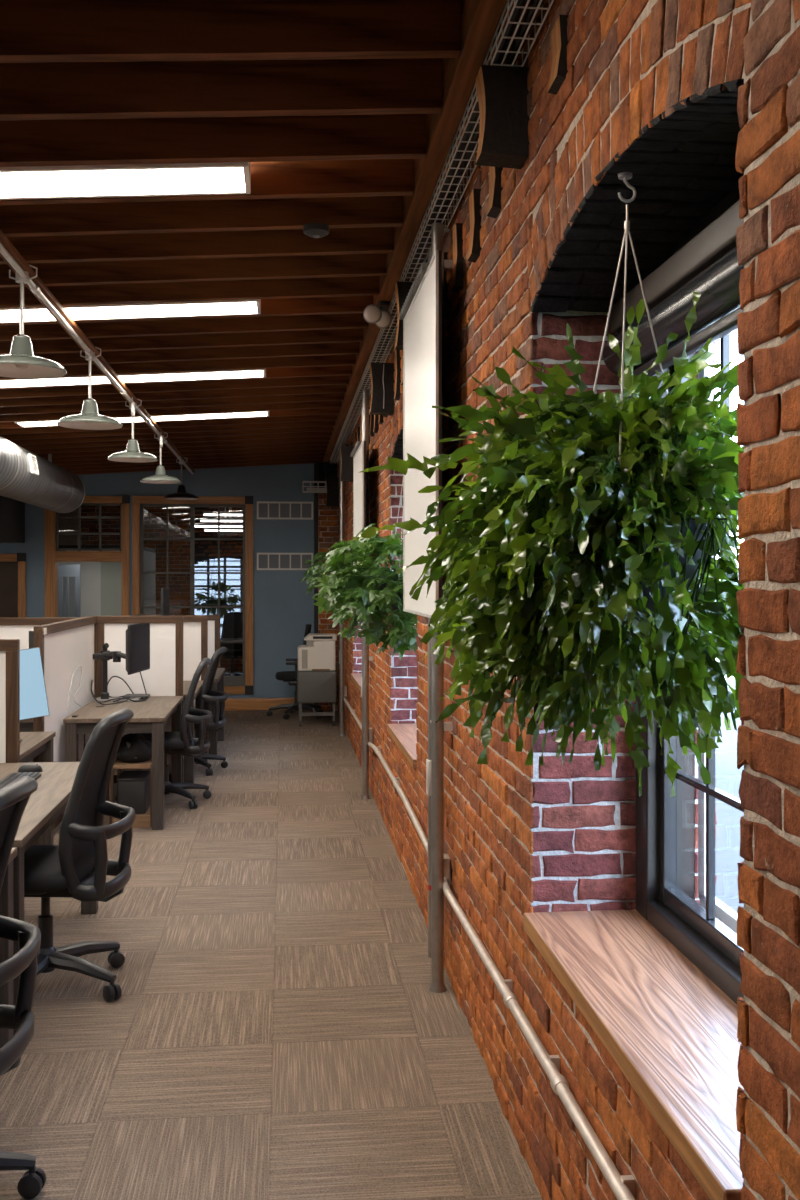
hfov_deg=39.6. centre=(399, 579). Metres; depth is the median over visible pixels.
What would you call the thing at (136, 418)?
ceiling light
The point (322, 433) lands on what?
joist
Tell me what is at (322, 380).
joist
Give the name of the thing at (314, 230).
smoke detector
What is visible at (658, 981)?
window
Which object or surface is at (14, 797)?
office chair
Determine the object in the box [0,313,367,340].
joist
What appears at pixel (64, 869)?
office chair
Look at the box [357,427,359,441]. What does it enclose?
stub
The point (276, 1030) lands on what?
floor
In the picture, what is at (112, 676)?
cable
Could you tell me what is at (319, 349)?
joist
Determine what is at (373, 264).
joist
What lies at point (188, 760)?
desk
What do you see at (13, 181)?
diffuser
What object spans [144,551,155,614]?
wall
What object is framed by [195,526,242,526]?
diffuser
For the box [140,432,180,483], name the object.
pendant lamp
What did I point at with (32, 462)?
grille
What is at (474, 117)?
cable
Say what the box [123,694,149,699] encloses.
dock
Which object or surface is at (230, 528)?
ceiling light
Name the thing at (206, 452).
joist
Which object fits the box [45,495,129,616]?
window
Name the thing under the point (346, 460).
timber end
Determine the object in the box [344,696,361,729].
conduit
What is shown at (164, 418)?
ceiling light
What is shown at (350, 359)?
joist
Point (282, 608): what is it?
wall
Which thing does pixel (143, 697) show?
cable
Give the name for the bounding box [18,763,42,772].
mouse
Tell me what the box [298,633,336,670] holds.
printer
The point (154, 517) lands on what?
window glass
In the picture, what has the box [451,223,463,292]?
stub
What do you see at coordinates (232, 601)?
hanging planter
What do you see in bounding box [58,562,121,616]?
wall
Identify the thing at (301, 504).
air vent
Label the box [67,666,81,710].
cable
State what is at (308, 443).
joist
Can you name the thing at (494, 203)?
stub
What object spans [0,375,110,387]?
ceiling light
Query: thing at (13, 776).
keyboard
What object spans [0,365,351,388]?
joist
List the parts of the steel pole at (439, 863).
foot plate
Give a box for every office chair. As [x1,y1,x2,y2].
[0,776,46,1198]
[24,708,135,1001]
[116,658,212,808]
[183,647,227,775]
[221,612,242,675]
[266,624,322,719]
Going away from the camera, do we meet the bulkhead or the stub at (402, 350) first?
the stub at (402, 350)
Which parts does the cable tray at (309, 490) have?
hanger rod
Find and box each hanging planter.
[195,548,242,617]
[299,546,350,604]
[313,481,417,659]
[353,204,743,796]
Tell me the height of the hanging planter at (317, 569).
1.024 m
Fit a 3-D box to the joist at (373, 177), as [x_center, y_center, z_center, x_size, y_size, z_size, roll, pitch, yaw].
[-3.867,-1.297,3.646,7.872,0.711,0.042,0,0,-6]
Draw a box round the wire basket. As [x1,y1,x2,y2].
[302,481,326,492]
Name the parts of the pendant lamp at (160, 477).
lamp shade, rod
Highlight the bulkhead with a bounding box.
[0,495,24,542]
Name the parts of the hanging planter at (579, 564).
pot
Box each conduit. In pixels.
[0,243,193,474]
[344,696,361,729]
[368,742,427,852]
[443,877,634,1199]
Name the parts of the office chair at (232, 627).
frame, seat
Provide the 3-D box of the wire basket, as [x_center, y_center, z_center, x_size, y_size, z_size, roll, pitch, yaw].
[-0.968,-1.110,13.252,0.391,0.132,0.130,0,0,-6]
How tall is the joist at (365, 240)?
0.711 m
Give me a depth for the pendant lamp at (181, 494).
11.93 m
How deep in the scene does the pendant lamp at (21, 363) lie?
4.65 m
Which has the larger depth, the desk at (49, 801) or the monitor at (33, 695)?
the monitor at (33, 695)
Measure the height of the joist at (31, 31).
0.711 m
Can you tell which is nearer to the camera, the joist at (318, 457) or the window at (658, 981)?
the window at (658, 981)
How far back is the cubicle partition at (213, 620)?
11.24 m
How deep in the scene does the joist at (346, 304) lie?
5.79 m
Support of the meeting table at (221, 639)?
on the floor
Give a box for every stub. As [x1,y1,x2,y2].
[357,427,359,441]
[360,421,361,440]
[369,400,374,436]
[373,415,378,432]
[378,415,383,424]
[394,349,400,400]
[401,350,402,384]
[444,252,448,324]
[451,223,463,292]
[467,188,481,262]
[487,166,502,217]
[548,15,568,94]
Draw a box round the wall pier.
[318,450,337,710]
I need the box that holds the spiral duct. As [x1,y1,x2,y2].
[0,436,84,512]
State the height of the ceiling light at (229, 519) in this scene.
0.740 m
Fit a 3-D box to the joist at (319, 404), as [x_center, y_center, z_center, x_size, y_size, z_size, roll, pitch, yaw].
[-4.395,-1.297,8.659,7.872,0.711,0.042,0,0,-6]
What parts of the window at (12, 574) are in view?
frame rail, blind panel, corner plate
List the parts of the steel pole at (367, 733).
foot plate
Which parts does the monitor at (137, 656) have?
arm, plate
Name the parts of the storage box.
box lid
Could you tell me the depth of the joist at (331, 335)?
6.45 m
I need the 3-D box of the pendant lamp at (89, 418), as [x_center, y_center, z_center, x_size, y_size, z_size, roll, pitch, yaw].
[-1.759,-1.099,6.300,0.362,0.449,0.362,0,0,-6]
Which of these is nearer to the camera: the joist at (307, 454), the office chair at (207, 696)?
the office chair at (207, 696)
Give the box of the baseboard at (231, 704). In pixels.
[225,698,313,710]
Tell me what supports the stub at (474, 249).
attached to the wall at (697, 100)
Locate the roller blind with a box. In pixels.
[603,200,743,376]
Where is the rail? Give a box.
[0,230,194,472]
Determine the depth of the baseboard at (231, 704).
13.47 m
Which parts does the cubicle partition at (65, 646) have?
rail, rail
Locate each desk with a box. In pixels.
[0,762,97,1034]
[0,847,16,1047]
[20,718,33,761]
[20,731,55,844]
[63,696,182,829]
[183,680,202,782]
[209,668,224,754]
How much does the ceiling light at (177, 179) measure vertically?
0.196 m
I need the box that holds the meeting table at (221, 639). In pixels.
[220,638,242,644]
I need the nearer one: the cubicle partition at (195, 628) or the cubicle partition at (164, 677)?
the cubicle partition at (164, 677)
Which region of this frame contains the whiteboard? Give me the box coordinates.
[350,441,365,570]
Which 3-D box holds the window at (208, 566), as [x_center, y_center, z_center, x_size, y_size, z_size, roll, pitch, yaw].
[-2.934,0.365,18.605,1.140,1.470,0.060,0,0,-6]
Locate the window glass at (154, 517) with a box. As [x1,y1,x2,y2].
[59,505,242,672]
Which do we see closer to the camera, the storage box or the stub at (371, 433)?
the storage box
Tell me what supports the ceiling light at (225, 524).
hanging from the ceiling at (509, 1)
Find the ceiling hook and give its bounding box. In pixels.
[618,172,635,202]
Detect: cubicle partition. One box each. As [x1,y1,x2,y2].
[0,616,182,782]
[0,639,19,762]
[34,616,96,844]
[145,615,219,667]
[183,615,207,760]
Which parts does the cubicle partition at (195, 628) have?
rail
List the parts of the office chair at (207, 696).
frame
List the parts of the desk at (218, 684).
leg, leg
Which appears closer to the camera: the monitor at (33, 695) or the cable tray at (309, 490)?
the monitor at (33, 695)
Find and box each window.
[0,553,25,617]
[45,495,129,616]
[132,496,252,694]
[195,558,242,625]
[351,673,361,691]
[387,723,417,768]
[524,186,743,1199]
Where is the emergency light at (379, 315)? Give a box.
[363,301,391,328]
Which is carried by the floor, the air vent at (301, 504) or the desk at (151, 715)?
the desk at (151, 715)
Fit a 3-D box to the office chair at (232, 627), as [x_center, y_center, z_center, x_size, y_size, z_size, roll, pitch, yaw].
[-2.569,1.040,17.169,0.655,1.078,0.675,0,0,4]
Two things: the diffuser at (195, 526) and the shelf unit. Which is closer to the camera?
the shelf unit
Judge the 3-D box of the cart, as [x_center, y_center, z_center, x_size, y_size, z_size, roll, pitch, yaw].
[-0.917,1.282,12.197,0.420,0.594,0.508,0,0,-6]
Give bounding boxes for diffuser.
[0,168,244,194]
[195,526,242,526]
[201,520,242,521]
[204,514,242,515]
[205,530,242,531]
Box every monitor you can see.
[19,647,49,741]
[29,631,33,647]
[92,622,149,701]
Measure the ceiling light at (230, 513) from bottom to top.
0.700 m
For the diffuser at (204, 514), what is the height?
0.020 m
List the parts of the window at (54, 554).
frame rail, frame rail, corner plate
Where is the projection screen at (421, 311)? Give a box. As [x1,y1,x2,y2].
[399,250,441,617]
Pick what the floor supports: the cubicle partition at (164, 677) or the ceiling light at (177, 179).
the cubicle partition at (164, 677)
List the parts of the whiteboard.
hanging rail, edge trim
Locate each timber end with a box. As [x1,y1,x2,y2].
[326,477,338,506]
[340,446,353,481]
[369,363,394,415]
[395,282,412,349]
[475,65,529,168]
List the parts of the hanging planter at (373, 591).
pot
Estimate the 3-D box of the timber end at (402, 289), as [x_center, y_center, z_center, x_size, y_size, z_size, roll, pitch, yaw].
[0.055,-1.222,5.159,0.150,0.301,0.090,0,0,-6]
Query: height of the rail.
0.156 m
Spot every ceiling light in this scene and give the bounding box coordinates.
[0,162,250,199]
[0,299,260,322]
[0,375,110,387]
[14,420,58,426]
[111,416,144,422]
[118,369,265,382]
[151,411,268,420]
[195,507,242,526]
[200,507,242,521]
[203,507,242,515]
[204,507,242,531]
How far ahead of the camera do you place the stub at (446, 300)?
4.40 m
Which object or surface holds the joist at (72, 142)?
attached to the ceiling at (509, 1)
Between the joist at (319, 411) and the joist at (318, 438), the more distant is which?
the joist at (318, 438)
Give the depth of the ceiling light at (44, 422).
9.03 m
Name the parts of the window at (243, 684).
frame rail, panel, frame rail, corner plate, corner plate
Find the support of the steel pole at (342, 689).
on the floor
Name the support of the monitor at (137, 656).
on the desk at (151, 715)
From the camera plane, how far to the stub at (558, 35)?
2.57 m
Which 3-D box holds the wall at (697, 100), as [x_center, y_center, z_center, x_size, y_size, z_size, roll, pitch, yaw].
[0.079,-0.058,7.902,0.524,3.283,22.700,0,0,-6]
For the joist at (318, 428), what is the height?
0.711 m
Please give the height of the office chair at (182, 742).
1.024 m
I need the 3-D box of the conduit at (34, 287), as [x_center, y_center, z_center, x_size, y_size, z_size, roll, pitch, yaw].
[-1.849,-1.276,7.246,0.036,0.034,12.200,0,0,-6]
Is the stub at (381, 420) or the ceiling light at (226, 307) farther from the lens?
the stub at (381, 420)
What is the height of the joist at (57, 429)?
0.711 m
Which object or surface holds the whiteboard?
attached to the steel pole at (367, 733)
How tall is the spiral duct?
0.553 m
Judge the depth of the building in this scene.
23.68 m
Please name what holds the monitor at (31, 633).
on the desk at (27, 725)
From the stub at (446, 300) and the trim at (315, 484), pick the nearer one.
the stub at (446, 300)
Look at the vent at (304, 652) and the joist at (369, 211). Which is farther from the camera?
the vent at (304, 652)
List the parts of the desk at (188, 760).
leg, leg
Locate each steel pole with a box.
[339,445,346,735]
[361,390,372,799]
[426,223,452,992]
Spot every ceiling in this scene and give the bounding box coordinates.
[59,545,155,552]
[342,1,509,426]
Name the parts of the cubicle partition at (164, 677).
rail, rail, rail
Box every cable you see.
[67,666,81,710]
[91,680,134,704]
[108,676,133,697]
[113,697,146,701]
[333,0,544,456]
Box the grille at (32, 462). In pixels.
[28,454,38,474]
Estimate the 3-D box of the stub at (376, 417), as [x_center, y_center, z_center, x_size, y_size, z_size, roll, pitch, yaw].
[-0.159,-1.157,7.671,0.049,0.285,0.090,0,0,-6]
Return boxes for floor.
[0,710,541,1199]
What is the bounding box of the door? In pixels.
[58,565,80,616]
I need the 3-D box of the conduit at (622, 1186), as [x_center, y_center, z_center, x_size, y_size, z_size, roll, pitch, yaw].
[0.345,1.146,2.700,0.045,0.110,3.298,0,0,-6]
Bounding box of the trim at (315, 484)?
[314,463,317,708]
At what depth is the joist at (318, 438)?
11.06 m
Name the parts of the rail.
cable coil, cable coil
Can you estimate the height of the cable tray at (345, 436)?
0.063 m
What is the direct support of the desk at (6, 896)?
on the floor
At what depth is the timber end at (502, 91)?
2.97 m
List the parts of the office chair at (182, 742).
seat, frame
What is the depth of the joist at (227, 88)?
3.25 m
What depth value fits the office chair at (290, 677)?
12.75 m
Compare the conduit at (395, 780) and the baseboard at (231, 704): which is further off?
the baseboard at (231, 704)
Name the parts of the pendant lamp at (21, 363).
rod, bulb, lamp shade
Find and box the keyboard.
[0,772,40,788]
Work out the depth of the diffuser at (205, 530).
17.08 m
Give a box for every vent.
[257,501,312,519]
[257,553,312,569]
[302,650,307,668]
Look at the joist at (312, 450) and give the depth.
12.15 m
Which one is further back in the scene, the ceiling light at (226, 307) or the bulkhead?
the bulkhead
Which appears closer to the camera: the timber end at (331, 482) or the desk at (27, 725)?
the desk at (27, 725)
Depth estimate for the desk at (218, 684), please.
9.76 m
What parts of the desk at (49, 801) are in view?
leg, leg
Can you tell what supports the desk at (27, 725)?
on the floor
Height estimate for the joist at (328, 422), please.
0.711 m
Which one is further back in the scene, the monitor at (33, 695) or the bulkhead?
the bulkhead
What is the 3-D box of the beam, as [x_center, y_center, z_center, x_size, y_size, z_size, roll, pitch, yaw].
[-0.012,-1.536,5.001,0.068,0.244,16.750,0,0,-6]
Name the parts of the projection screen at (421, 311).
hanging rail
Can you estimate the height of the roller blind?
0.220 m
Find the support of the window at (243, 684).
in the wall at (282, 608)
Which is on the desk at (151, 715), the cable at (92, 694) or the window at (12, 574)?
the cable at (92, 694)
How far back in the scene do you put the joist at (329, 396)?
8.57 m
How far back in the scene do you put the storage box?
7.13 m
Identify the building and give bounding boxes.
[195,558,239,637]
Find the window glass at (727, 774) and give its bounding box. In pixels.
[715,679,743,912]
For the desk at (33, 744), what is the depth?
6.21 m
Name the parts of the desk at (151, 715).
leg, leg, leg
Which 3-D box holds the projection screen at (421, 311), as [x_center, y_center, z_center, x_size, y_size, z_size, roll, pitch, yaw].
[0.079,-0.529,4.468,0.057,1.338,1.070,0,0,-6]
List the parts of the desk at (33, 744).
leg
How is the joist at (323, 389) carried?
attached to the ceiling at (509, 1)
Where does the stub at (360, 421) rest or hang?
attached to the wall at (697, 100)
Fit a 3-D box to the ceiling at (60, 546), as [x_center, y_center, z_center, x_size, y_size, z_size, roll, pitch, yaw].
[-4.067,-0.395,14.278,1.620,0.050,1.750,0,0,-6]
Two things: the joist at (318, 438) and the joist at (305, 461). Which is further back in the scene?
the joist at (305, 461)
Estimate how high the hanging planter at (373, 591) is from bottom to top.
1.194 m
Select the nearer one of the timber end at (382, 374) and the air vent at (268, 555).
the timber end at (382, 374)
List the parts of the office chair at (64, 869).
seat, frame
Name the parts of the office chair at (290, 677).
seat, armrest, armrest, backrest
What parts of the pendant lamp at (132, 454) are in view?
lamp shade, rod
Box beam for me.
[323,0,506,461]
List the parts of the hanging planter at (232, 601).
pot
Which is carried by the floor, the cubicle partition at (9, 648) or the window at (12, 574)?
the cubicle partition at (9, 648)
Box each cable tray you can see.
[302,460,326,492]
[330,0,553,463]
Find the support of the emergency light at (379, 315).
attached to the beam
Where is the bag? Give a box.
[116,733,151,762]
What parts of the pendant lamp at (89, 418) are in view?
lamp shade, rod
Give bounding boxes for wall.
[0,444,335,697]
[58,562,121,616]
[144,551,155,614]
[337,0,799,1199]
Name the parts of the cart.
leg, door, leg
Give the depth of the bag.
7.16 m
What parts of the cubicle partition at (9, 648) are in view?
rail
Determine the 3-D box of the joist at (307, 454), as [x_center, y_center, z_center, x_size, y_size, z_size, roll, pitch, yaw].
[-4.772,-1.297,12.239,7.872,0.711,0.042,0,0,-6]
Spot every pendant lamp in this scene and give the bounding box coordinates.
[0,264,66,378]
[57,347,122,429]
[107,399,157,462]
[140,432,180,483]
[165,457,197,499]
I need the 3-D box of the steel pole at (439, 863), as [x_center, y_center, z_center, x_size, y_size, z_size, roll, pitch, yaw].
[0.147,0.105,4.360,0.090,2.950,0.229,0,0,-6]
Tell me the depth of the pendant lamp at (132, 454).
8.07 m
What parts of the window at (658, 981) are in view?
sill, frame, sash, storm frame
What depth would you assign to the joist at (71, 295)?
5.38 m
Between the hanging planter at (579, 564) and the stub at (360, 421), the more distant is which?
the stub at (360, 421)
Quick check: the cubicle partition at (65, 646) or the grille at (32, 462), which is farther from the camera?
the grille at (32, 462)
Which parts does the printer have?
control panel, scanner lid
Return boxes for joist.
[0,0,460,62]
[0,58,441,120]
[0,114,425,166]
[0,159,413,204]
[0,196,402,236]
[0,227,393,263]
[0,253,385,287]
[0,276,378,307]
[0,296,373,325]
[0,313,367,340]
[0,328,363,354]
[0,354,355,378]
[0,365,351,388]
[0,375,348,398]
[0,384,345,406]
[0,393,343,414]
[0,400,340,421]
[0,408,338,428]
[0,414,336,434]
[0,420,334,439]
[9,426,332,444]
[19,431,331,449]
[28,436,329,453]
[34,342,358,365]
[36,440,328,457]
[44,445,326,461]
[52,449,325,464]
[59,453,324,468]
[66,456,323,471]
[72,460,322,474]
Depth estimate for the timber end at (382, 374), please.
6.55 m
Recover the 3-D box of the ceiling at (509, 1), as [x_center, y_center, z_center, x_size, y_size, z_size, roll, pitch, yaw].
[-3.955,-1.464,7.477,8.700,0.577,22.700,0,0,-6]
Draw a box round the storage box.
[116,771,149,813]
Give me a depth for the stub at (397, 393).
6.19 m
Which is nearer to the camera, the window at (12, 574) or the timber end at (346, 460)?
the timber end at (346, 460)
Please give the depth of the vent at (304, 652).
11.95 m
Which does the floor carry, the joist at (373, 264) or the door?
the door
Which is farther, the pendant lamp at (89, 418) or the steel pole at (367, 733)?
the steel pole at (367, 733)
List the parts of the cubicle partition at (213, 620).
rail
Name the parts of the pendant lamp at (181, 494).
lamp shade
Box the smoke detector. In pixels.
[303,223,328,237]
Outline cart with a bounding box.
[297,668,336,726]
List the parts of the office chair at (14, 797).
frame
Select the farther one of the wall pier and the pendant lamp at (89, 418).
the wall pier
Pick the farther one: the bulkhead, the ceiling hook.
the bulkhead
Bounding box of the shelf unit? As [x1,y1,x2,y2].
[109,757,151,827]

